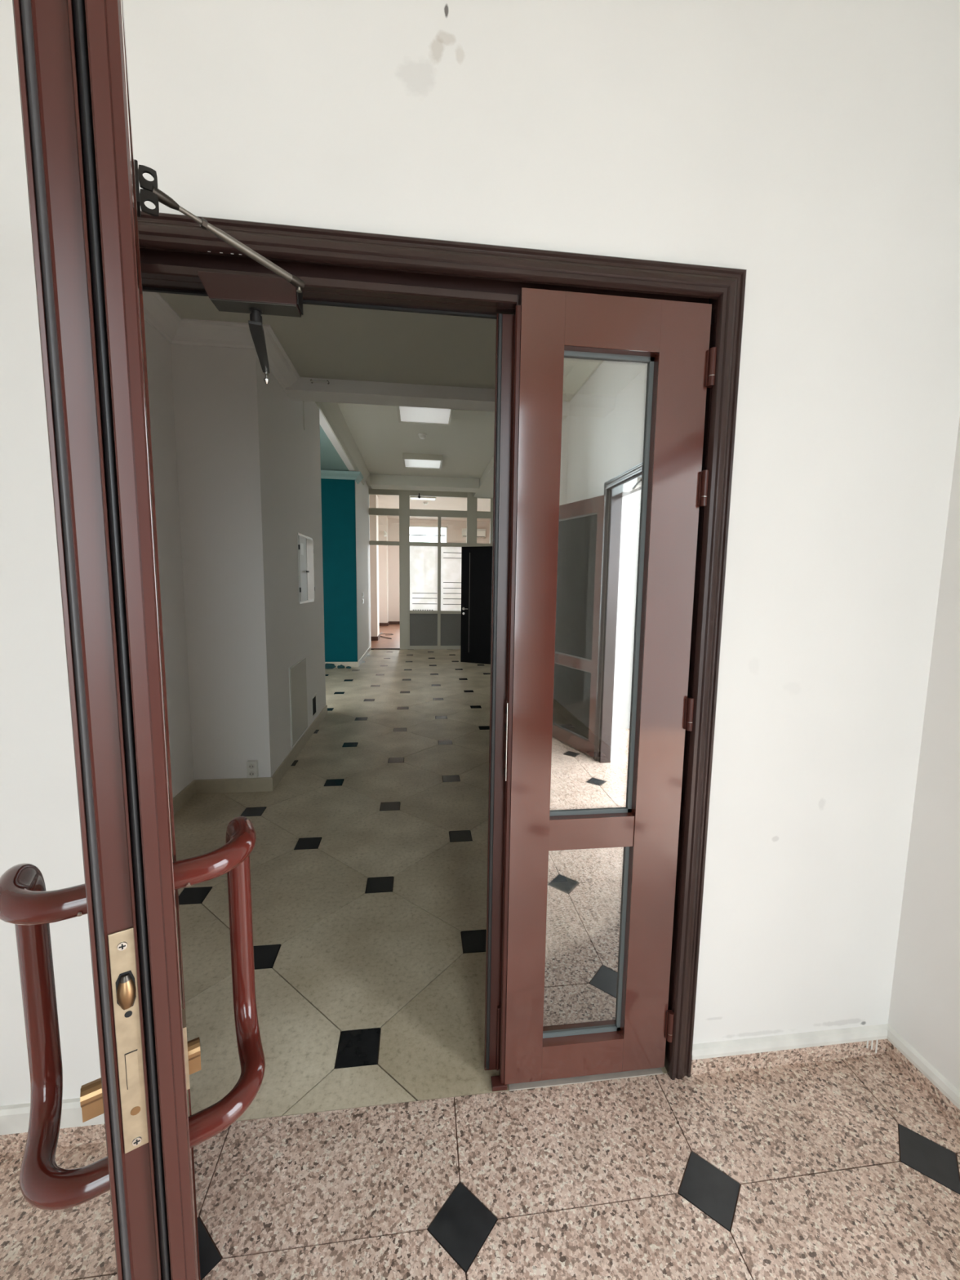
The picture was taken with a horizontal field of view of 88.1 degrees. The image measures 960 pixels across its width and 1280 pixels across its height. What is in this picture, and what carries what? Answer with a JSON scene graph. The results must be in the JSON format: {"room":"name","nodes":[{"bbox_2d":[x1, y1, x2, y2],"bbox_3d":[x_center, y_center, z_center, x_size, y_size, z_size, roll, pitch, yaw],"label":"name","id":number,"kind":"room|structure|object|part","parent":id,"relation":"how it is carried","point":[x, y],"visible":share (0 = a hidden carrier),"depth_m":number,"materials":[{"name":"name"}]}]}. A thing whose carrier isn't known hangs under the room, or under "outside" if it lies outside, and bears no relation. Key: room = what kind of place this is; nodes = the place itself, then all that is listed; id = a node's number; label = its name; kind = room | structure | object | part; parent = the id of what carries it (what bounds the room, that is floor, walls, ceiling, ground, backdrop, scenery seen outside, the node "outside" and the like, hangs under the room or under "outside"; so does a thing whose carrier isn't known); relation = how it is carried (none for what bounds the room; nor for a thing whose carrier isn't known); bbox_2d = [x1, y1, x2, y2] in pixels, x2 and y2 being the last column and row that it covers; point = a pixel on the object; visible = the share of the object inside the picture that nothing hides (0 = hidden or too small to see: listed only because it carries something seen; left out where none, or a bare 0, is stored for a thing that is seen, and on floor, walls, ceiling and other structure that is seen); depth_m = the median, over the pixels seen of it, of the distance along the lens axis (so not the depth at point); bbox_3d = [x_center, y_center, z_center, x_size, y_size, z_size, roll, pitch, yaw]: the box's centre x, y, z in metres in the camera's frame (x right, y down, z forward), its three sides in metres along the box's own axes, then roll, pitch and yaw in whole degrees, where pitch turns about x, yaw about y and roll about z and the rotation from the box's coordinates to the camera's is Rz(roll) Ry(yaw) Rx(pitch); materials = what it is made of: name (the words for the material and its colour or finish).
{"room":"entrance vestibule","nodes":[
{"label":"entrance vestibule","id":0,"kind":"room"},
{"bbox_2d":[144,319,194,797],"bbox_3d":[-1.845,-0.515,2.160,0.100,3.380,2.079,0,7,-7],"label":"wall","id":1,"kind":"structure","parent":0,"point":[158,354],"depth_m":3.04,"materials":[{"name":"paint"}]},
{"bbox_2d":[142,291,300,389],"bbox_3d":[-1.507,-1.787,2.383,0.625,0.095,2.728,0,7,-7],"label":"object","id":2,"kind":"structure","parent":1,"relation":"attached to","point":[157,312],"depth_m":3.01,"materials":[{"name":"paint"}]},
{"bbox_2d":[173,705,327,814],"bbox_3d":[-1.686,0.998,3.396,0.514,0.096,4.128,0,7,-7],"label":"baseboard","id":3,"kind":"structure","parent":1,"relation":"attached to","point":[262,784],"depth_m":3.41,"materials":[{"name":"beige tile"}]},
{"bbox_2d":[170,343,325,779],"bbox_3d":[-1.845,-0.763,4.225,0.600,3.400,2.049,0,7,-7],"label":"wall","id":4,"kind":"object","parent":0,"point":[249,469],"visible":0.57,"depth_m":3.30,"materials":[{"name":"paint"}]},
{"bbox_2d":[246,760,258,777],"bbox_3d":[-1.554,0.882,3.392,0.066,0.116,0.041,0,7,-7],"label":"double socket","id":5,"kind":"object","parent":4,"relation":"attached to","point":[252,771],"visible":1,"depth_m":3.38,"materials":[{"name":"white plastic"}]},
{"bbox_2d":[288,657,307,747],"bbox_3d":[-1.537,0.508,4.223,0.010,0.645,0.570,0,7,-7],"label":"access hatch","id":6,"kind":"object","parent":4,"relation":"attached to","point":[297,672],"visible":1,"depth_m":4.17,"materials":[{"name":"grey paint"}]},
{"bbox_2d":[302,400,304,430],"bbox_3d":[-1.560,-2.001,4.395,0.008,0.270,0.030,0,7,-7],"label":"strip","id":7,"kind":"object","parent":4,"relation":"attached to","point":[303,401],"visible":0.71,"depth_m":4.39,"materials":[{"name":"white plastic"}]},
{"bbox_2d":[297,532,315,604],"bbox_3d":[-1.565,-0.639,4.496,0.022,0.600,0.576,0,7,-7],"label":"electrical panel","id":8,"kind":"object","parent":4,"relation":"attached to","point":[305,544],"visible":1,"depth_m":4.45,"materials":[{"name":"white paint"}]},
{"bbox_3d":[-1.554,-0.623,4.363,0.008,0.556,0.261,0,7,-7],"label":"door","id":9,"kind":"part","parent":8,"relation":"part of","materials":[{"name":"grey paint"}]},
{"bbox_3d":[-1.582,-0.654,4.627,0.008,0.556,0.261,0,7,-5],"label":"door","id":10,"kind":"part","parent":8,"relation":"part of","materials":[{"name":"white metal"}]},
{"bbox_2d":[311,693,316,718],"bbox_3d":[-1.614,0.640,4.837,0.006,0.200,0.200,0,7,-7],"label":"wall vent","id":11,"kind":"object","parent":4,"relation":"attached to","point":[314,697],"visible":1,"depth_m":4.83,"materials":[{"name":"white plastic"}]},
{"bbox_2d":[320,425,349,471],"bbox_3d":[-2.395,-2.647,6.498,0.939,0.190,2.998,0,7,-7],"label":"ceiling","id":12,"kind":"structure","parent":0,"point":[331,460],"depth_m":7.09,"materials":[{"name":"white paint"}]},
{"bbox_2d":[320,478,357,662],"bbox_3d":[-2.515,-1.129,8.207,0.915,3.200,0.050,0,7,-7],"label":"wall","id":13,"kind":"structure","parent":0,"point":[338,495],"depth_m":8.20,"materials":[{"name":"paint"}]},
{"bbox_2d":[320,470,363,484],"bbox_3d":[-2.454,-2.672,8.136,1.020,0.115,0.450,0,7,-7],"label":"trim","id":14,"kind":"structure","parent":13,"relation":"attached to","point":[357,476],"depth_m":7.98,"materials":[{"name":"white paint"}]},
{"bbox_2d":[315,401,369,484],"bbox_3d":[-1.762,-2.635,6.516,0.120,0.200,5.210,0,7,-7],"label":"trim","id":15,"kind":"structure","parent":13,"relation":"attached to","point":[331,412],"depth_m":6.31,"materials":[{"name":"paint"}]},
{"bbox_2d":[324,645,370,667],"bbox_3d":[-2.655,0.290,9.439,0.934,0.096,2.214,0,7,-7],"label":"baseboard","id":16,"kind":"structure","parent":13,"relation":"attached to","point":[353,664],"depth_m":8.39,"materials":[{"name":"beige tile"}]},
{"bbox_2d":[368,494,379,636],"bbox_3d":[-2.710,-1.783,12.346,0.329,3.550,0.590,0,7,-7],"label":"column","id":17,"kind":"structure","parent":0,"point":[373,499],"depth_m":12.11,"materials":[{"name":"paint"}]},
{"bbox_2d":[377,515,388,622],"bbox_3d":[-3.227,-2.268,16.506,0.309,3.550,0.649,0,7,-7],"label":"wall","id":18,"kind":"structure","parent":0,"point":[382,520],"depth_m":16.22,"materials":[{"name":"paint"}]},
{"bbox_2d":[370,621,399,640],"bbox_3d":[-2.535,-0.315,14.699,3.019,0.100,7.428,4,7,24],"label":"baseboard","id":19,"kind":"structure","parent":18,"relation":"attached to","point":[372,638],"depth_m":16.37,"materials":[{"name":"brown wood"}]},
{"bbox_2d":[158,292,646,396],"bbox_3d":[-0.270,-2.033,2.505,3.310,0.400,2.729,0,7,-7],"label":"ceiling","id":20,"kind":"structure","parent":0,"point":[326,342],"depth_m":3.27,"materials":[{"name":"paint"}]},
{"bbox_2d":[284,377,615,417],"bbox_3d":[-0.151,-2.166,4.004,2.710,0.515,0.229,0,7,-7],"label":"ceiling beam","id":21,"kind":"structure","parent":20,"relation":"attached to","point":[340,391],"depth_m":3.92,"materials":[{"name":"paint"}]},
{"bbox_2d":[310,379,328,384],"bbox_3d":[-1.215,-1.956,3.765,0.136,0.020,0.036,0,7,-7],"label":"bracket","id":22,"kind":"object","parent":21,"relation":"attached to","point":[311,380],"visible":1,"depth_m":3.75,"materials":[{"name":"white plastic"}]},
{"bbox_2d":[337,402,494,486],"bbox_3d":[-1.071,-2.851,7.245,3.750,0.079,6.539,0,7,-7],"label":"ceiling","id":23,"kind":"structure","parent":0,"point":[466,446],"depth_m":6.89,"materials":[{"name":"paint"}]},
{"bbox_2d":[319,409,355,471],"bbox_3d":[-1.879,-2.647,6.561,0.100,0.190,2.998,0,7,-7],"label":"beam","id":24,"kind":"structure","parent":23,"relation":"attached to","point":[323,424],"depth_m":6.30,"materials":[{"name":"paint"}]},
{"bbox_2d":[402,453,442,469],"bbox_3d":[-0.912,-2.842,7.904,0.610,0.085,0.610,0,7,-7],"label":"ceiling light","id":25,"kind":"object","parent":23,"relation":"attached to","point":[415,460],"visible":1,"depth_m":7.72,"materials":[{"name":"white paint"}]},
{"bbox_2d":[404,459,440,468],"bbox_3d":[-0.913,-2.811,7.908,0.554,0.010,0.554,0,7,-7],"label":"diffuser","id":26,"kind":"object","parent":25,"relation":"attached to","point":[416,464],"depth_m":7.92,"materials":[{"name":"white plastic"}]},
{"bbox_2d":[417,432,426,439],"bbox_3d":[-0.765,-2.704,6.599,0.108,0.058,0.110,0,7,-7],"label":"smoke detector","id":27,"kind":"object","parent":23,"relation":"attached to","point":[422,436],"visible":1,"depth_m":6.57,"materials":[{"name":"white plastic"}]},
{"bbox_2d":[396,406,453,425],"bbox_3d":[-0.620,-2.572,5.588,0.610,0.085,0.610,0,7,-7],"label":"ceiling light","id":28,"kind":"object","parent":23,"relation":"attached to","point":[405,414],"visible":0.56,"depth_m":5.62,"materials":[{"name":"white paint"}]},
{"bbox_2d":[369,415,568,497],"bbox_3d":[-0.539,-2.712,7.261,2.489,0.185,6.409,0,7,-7],"label":"beam","id":29,"kind":"structure","parent":23,"relation":"attached to","point":[376,481],"depth_m":9.25,"materials":[{"name":"paint"}]},
{"bbox_2d":[377,494,490,521],"bbox_3d":[-1.078,-3.754,13.705,4.100,0.100,6.650,0,7,-7],"label":"ceiling","id":30,"kind":"structure","parent":0,"point":[384,501],"depth_m":13.61,"materials":[{"name":"paint"}]},
{"bbox_2d":[409,496,435,500],"bbox_3d":[-1.392,-3.489,12.151,0.620,0.080,0.340,0,7,-7],"label":"ceiling light","id":31,"kind":"object","parent":30,"relation":"attached to","point":[422,498],"visible":0.69,"depth_m":12.09,"materials":[{"name":"white paint"}]},
{"bbox_2d":[411,497,434,500],"bbox_3d":[-1.393,-3.460,12.154,0.564,0.010,0.284,0,7,-7],"label":"diffuser","id":32,"kind":"object","parent":31,"relation":"attached to","point":[420,499],"depth_m":12.20,"materials":[{"name":"white plastic"}]},
{"bbox_2d":[387,518,489,621],"bbox_3d":[-1.494,-2.315,17.118,4.100,3.550,0.150,0,7,-7],"label":"wall","id":33,"kind":"structure","parent":0,"point":[455,527],"depth_m":16.92,"materials":[{"name":"paint"}]},
{"bbox_2d":[409,525,448,542],"bbox_3d":[-1.877,-2.406,17.033,1.520,2.940,0.065,0,7,-7],"label":"window","id":34,"kind":"structure","parent":33,"relation":"in","point":[446,527],"depth_m":16.87,"materials":[{"name":"white plastic"}]},
{"bbox_2d":[462,528,485,537],"bbox_3d":[-0.214,-3.642,16.942,0.800,0.299,0.199,0,7,-7],"label":"air conditioner","id":35,"kind":"object","parent":33,"relation":"attached to","point":[481,533],"visible":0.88,"depth_m":16.87,"materials":[{"name":"white plastic"}]},
{"bbox_2d":[460,546,492,664],"bbox_3d":[0.072,-0.603,8.769,0.900,2.073,0.094,3,7,22],"label":"door","id":36,"kind":"structure","parent":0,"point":[476,561],"depth_m":8.83,"materials":[{"name":"black wood"}]},
{"bbox_2d":[0,0,959,1106],"bbox_3d":[-0.166,-0.374,1.265,3.295,3.350,0.120,0,7,-7],"label":"wall","id":37,"kind":"structure","parent":0,"point":[811,148],"depth_m":1.22,"materials":[{"name":"paint"}]},
{"bbox_2d":[0,1097,106,1153],"bbox_3d":[-1.088,1.448,-0.547,0.826,0.118,3.650,0,7,-7],"label":"baseboard","id":38,"kind":"structure","parent":37,"relation":"attached to","point":[14,1118],"depth_m":1.26,"materials":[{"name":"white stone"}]},
{"bbox_2d":[0,0,265,1279],"bbox_3d":[-0.553,0.267,0.831,0.233,2.136,0.920,-3,8,-32],"label":"door","id":39,"kind":"structure","parent":37,"relation":"in","point":[72,56],"depth_m":0.42,"materials":[{"name":"brown paint"}]},
{"bbox_3d":[-0.443,0.393,0.505,0.161,0.328,0.065,4,7,29],"label":"pull handle","id":40,"kind":"part","parent":39,"relation":"part of","materials":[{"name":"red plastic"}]},
{"bbox_3d":[-0.538,-0.733,0.714,0.063,0.122,0.670,-3,8,-32],"label":"rail","id":41,"kind":"part","parent":39,"relation":"part of","materials":[{"name":"metal"}]},
{"bbox_3d":[-0.554,0.581,0.866,0.059,0.089,0.670,-3,8,-32],"label":"rail","id":42,"kind":"part","parent":39,"relation":"part of","materials":[{"name":"brown metal"}]},
{"bbox_3d":[-0.565,1.272,0.944,0.063,0.114,0.670,-3,8,-32],"label":"rail","id":43,"kind":"part","parent":39,"relation":"part of","materials":[{"name":"brown metal"}]},
{"bbox_2d":[133,159,304,293],"bbox_3d":[-0.494,-0.780,0.967,0.041,0.072,0.319,6,8,37],"label":"closer arm","id":44,"kind":"object","parent":39,"relation":"attached to","point":[150,193],"visible":1,"depth_m":0.88},
{"bbox_3d":[-0.527,-0.773,0.904,0.008,0.012,0.046,6,8,37],"label":"threaded rod","id":45,"kind":"part","parent":44,"relation":"part of","materials":[{"name":"grey metal"}]},
{"bbox_3d":[-0.296,0.384,0.598,0.065,0.328,0.161,0,7,-4],"label":"pull handle","id":46,"kind":"part","parent":39,"relation":"part of","materials":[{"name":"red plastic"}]},
{"bbox_2d":[137,210,746,1079],"bbox_3d":[-0.129,0.185,1.307,1.543,2.230,0.111,0,7,-7],"label":"door frame","id":47,"kind":"structure","parent":37,"relation":"attached to","point":[336,268],"depth_m":1.20,"materials":[{"name":"brown paint"}]},
{"bbox_2d":[197,271,302,384],"bbox_3d":[-0.529,-0.758,1.246,0.211,0.124,0.298,0,7,-7],"label":"door closer","id":48,"kind":"object","parent":47,"relation":"attached to","point":[255,295],"depth_m":1.10,"materials":[{"name":"black metal"}]},
{"bbox_3d":[-0.552,-0.732,1.255,0.030,0.007,0.283,-1,7,-18],"label":"short arm","id":49,"kind":"part","parent":48,"relation":"part of","materials":[{"name":"black metal"}]},
{"bbox_3d":[-0.109,-0.882,1.140,1.542,0.065,0.023,0,7,-7],"label":"casing","id":50,"kind":"part","parent":47,"relation":"part of","materials":[{"name":"brown paint"}]},
{"bbox_3d":[0.609,0.192,1.353,0.065,2.226,0.023,0,7,-7],"label":"casing","id":51,"kind":"part","parent":47,"relation":"part of","materials":[{"name":"brown paint"}]},
{"bbox_2d":[484,287,716,1091],"bbox_3d":[0.304,0.224,1.352,0.550,2.146,0.080,0,7,-7],"label":"door","id":52,"kind":"structure","parent":37,"relation":"in","point":[578,969],"depth_m":1.34,"materials":[{"name":"brown paint"}]},
{"bbox_3d":[0.069,0.270,1.326,0.002,0.213,0.023,0,7,-7],"label":"strike plate","id":53,"kind":"part","parent":52,"relation":"part of","materials":[{"name":"metal"}]},
{"bbox_3d":[0.296,1.219,1.477,0.244,0.108,0.060,0,7,-7],"label":"rail","id":54,"kind":"part","parent":52,"relation":"part of","materials":[{"name":"brown metal"}]},
{"bbox_3d":[0.300,0.870,1.443,0.252,0.602,0.006,0,7,-7],"label":"pane","id":55,"kind":"part","parent":52,"relation":"part of","materials":[{"name":"clear glass"}]},
{"bbox_3d":[0.305,0.531,1.400,0.244,0.089,0.056,0,7,-7],"label":"rail","id":56,"kind":"part","parent":52,"relation":"part of","materials":[{"name":"brown metal"}]},
{"bbox_3d":[0.324,-0.782,1.247,0.244,0.122,0.060,0,7,-7],"label":"rail","id":57,"kind":"part","parent":52,"relation":"part of","materials":[{"name":"brown metal"}]},
{"bbox_3d":[0.552,1.133,1.465,0.011,0.086,0.007,0,7,-7],"label":"hinge plate","id":58,"kind":"part","parent":52,"relation":"part of","materials":[{"name":"brown paint"}]},
{"bbox_3d":[0.565,0.201,1.358,0.011,0.086,0.007,0,7,-7],"label":"hinge plate","id":59,"kind":"part","parent":52,"relation":"part of","materials":[{"name":"brown paint"}]},
{"bbox_3d":[0.573,-0.392,1.290,0.011,0.086,0.007,0,7,-7],"label":"hinge plate","id":60,"kind":"part","parent":52,"relation":"part of","materials":[{"name":"brown paint"}]},
{"bbox_3d":[0.577,-0.686,1.256,0.011,0.086,0.007,0,7,-7],"label":"hinge plate","id":61,"kind":"part","parent":52,"relation":"part of","materials":[{"name":"brown paint"}]},
{"bbox_2d":[0,624,959,1279],"bbox_3d":[-0.390,0.654,7.660,5.200,0.160,20.050,0,7,-7],"label":"floor","id":62,"kind":"structure","parent":0,"point":[838,1169],"depth_m":1.37,"materials":[{"name":"brown tile"}]},
{"bbox_2d":[324,663,336,668],"bbox_3d":[-2.502,0.431,8.258,0.215,0.091,0.080,-1,7,-15],"label":"lump","id":63,"kind":"object","parent":62,"relation":"on","point":[326,665],"visible":0.84,"depth_m":8.23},
{"bbox_2d":[337,664,344,668],"bbox_3d":[-2.324,0.441,8.308,0.128,0.063,0.065,0,7,-7],"label":"lump","id":64,"kind":"object","parent":62,"relation":"on","point":[340,666],"visible":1,"depth_m":8.29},
{"bbox_2d":[355,480,371,661],"bbox_3d":[-2.654,-1.354,9.366,0.920,3.380,2.319,0,7,-7],"label":"pier","id":65,"kind":"object","parent":62,"relation":"on","point":[362,491],"visible":0.21,"depth_m":9.20,"materials":[{"name":"paint"}]},
{"bbox_2d":[379,632,393,639],"bbox_3d":[-2.549,-0.121,13.389,0.418,0.012,1.542,0,7,-7],"label":"loose cable","id":66,"kind":"object","parent":62,"relation":"on","point":[380,633],"visible":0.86,"depth_m":13.56,"materials":[{"name":"black metal"}]},
{"bbox_2d":[368,488,493,649],"bbox_3d":[-1.139,-1.469,10.630,2.864,3.360,0.075,0,7,-7],"label":"glass partition","id":67,"kind":"object","parent":62,"relation":"on","point":[430,572],"depth_m":10.64,"materials":[{"name":"white paint"}]},
{"bbox_3d":[-2.099,-2.038,10.449,0.797,0.083,0.071,0,7,-7],"label":"rail","id":68,"kind":"part","parent":67,"relation":"part of","materials":[{"name":"grey metal"}]},
{"bbox_3d":[-2.091,-2.678,10.375,0.797,0.142,0.071,0,7,-7],"label":"rail","id":69,"kind":"part","parent":67,"relation":"part of","materials":[{"name":"grey metal"}]},
{"bbox_3d":[-2.085,-3.080,10.329,0.797,0.115,0.071,0,7,-7],"label":"rail","id":70,"kind":"part","parent":67,"relation":"part of","materials":[{"name":"grey metal"}]},
{"bbox_3d":[-1.605,-1.469,10.573,0.215,3.360,0.075,0,7,-7],"label":"post","id":71,"kind":"part","parent":67,"relation":"part of","materials":[{"name":"grey metal"}]},
{"bbox_3d":[-1.226,0.160,10.812,0.594,0.080,0.071,0,7,-7],"label":"rail","id":72,"kind":"part","parent":67,"relation":"part of","materials":[{"name":"grey metal"}]},
{"bbox_3d":[-1.215,-0.603,10.724,0.594,0.064,0.071,0,7,-7],"label":"rail","id":73,"kind":"part","parent":67,"relation":"part of","materials":[{"name":"grey metal"}]},
{"bbox_3d":[-1.220,-0.225,10.765,0.594,0.696,0.015,0,7,-7],"label":"infill panel","id":74,"kind":"part","parent":67,"relation":"part of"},
{"bbox_3d":[-1.205,-1.315,10.637,0.594,1.372,0.002,0,7,-7],"label":"filmed pane","id":75,"kind":"part","parent":67,"relation":"part of","materials":[{"name":"white glass"}]},
{"bbox_3d":[-0.888,-2.039,10.596,1.213,0.083,0.071,0,7,-7],"label":"rail","id":76,"kind":"part","parent":67,"relation":"part of","materials":[{"name":"grey metal"}]},
{"bbox_3d":[-0.879,-2.678,10.523,1.213,0.142,0.071,0,7,-7],"label":"rail","id":77,"kind":"part","parent":67,"relation":"part of","materials":[{"name":"grey metal"}]},
{"bbox_3d":[-0.874,-3.081,10.477,1.213,0.115,0.071,0,7,-7],"label":"rail","id":78,"kind":"part","parent":67,"relation":"part of","materials":[{"name":"grey metal"}]},
{"bbox_3d":[-0.590,0.160,10.889,0.552,0.080,0.071,0,7,-7],"label":"rail","id":79,"kind":"part","parent":67,"relation":"part of","materials":[{"name":"grey metal"}]},
{"bbox_3d":[-0.580,-0.603,10.801,0.552,0.064,0.071,0,7,-7],"label":"rail","id":80,"kind":"part","parent":67,"relation":"part of","materials":[{"name":"grey metal"}]},
{"bbox_3d":[-0.585,-0.225,10.843,0.552,0.696,0.015,0,7,-7],"label":"infill panel","id":81,"kind":"part","parent":67,"relation":"part of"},
{"bbox_3d":[-0.570,-1.316,10.715,0.552,1.372,0.002,0,7,-7],"label":"filmed pane","id":82,"kind":"part","parent":67,"relation":"part of","materials":[{"name":"white glass"}]},
{"bbox_3d":[-0.189,-1.469,10.746,0.212,3.360,0.075,0,7,-7],"label":"post","id":83,"kind":"part","parent":67,"relation":"part of","materials":[{"name":"grey metal"}]},
{"bbox_3d":[0.069,-2.039,10.713,0.292,0.083,0.071,0,7,-7],"label":"rail","id":84,"kind":"part","parent":67,"relation":"part of","materials":[{"name":"grey metal"}]},
{"bbox_3d":[0.078,-2.678,10.640,0.292,0.142,0.071,0,7,-7],"label":"rail","id":85,"kind":"part","parent":67,"relation":"part of","materials":[{"name":"grey metal"}]},
{"bbox_3d":[0.245,-1.469,10.799,0.077,3.360,0.075,0,7,-7],"label":"post","id":86,"kind":"part","parent":67,"relation":"part of","materials":[{"name":"grey metal"}]},
{"bbox_2d":[507,1067,662,1091],"bbox_3d":[0.314,1.293,1.471,0.467,0.004,0.033,0,7,-7],"label":"threshold","id":87,"kind":"object","parent":62,"relation":"on","point":[611,1076],"visible":0.56,"depth_m":1.46,"materials":[{"name":"silver metal"}]},
{"bbox_2d":[553,367,646,761],"bbox_3d":[0.895,-0.943,6.207,0.100,3.380,9.499,0,7,-7],"label":"wall","id":88,"kind":"structure","parent":0,"point":[602,458],"depth_m":4.42,"materials":[{"name":"paint"}]},
{"bbox_2d":[553,697,626,775],"bbox_3d":[0.827,0.698,6.304,0.014,0.096,9.328,0,7,-7],"label":"baseboard","id":89,"kind":"structure","parent":88,"relation":"attached to","point":[605,748],"depth_m":4.52,"materials":[{"name":"beige tile"}]},
{"bbox_2d":[888,417,959,1091],"bbox_3d":[1.617,-0.152,-0.454,0.170,3.350,3.750,0,7,-7],"label":"wall","id":90,"kind":"structure","parent":0,"point":[924,1011],"depth_m":1.42,"materials":[{"name":"paint"}]},
{"bbox_2d":[690,1023,959,1128],"bbox_3d":[1.012,1.306,1.077,0.663,0.087,0.920,0,7,-7],"label":"baseboard","id":91,"kind":"structure","parent":90,"relation":"attached to","point":[713,1057],"depth_m":1.50,"materials":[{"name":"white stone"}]}
]}

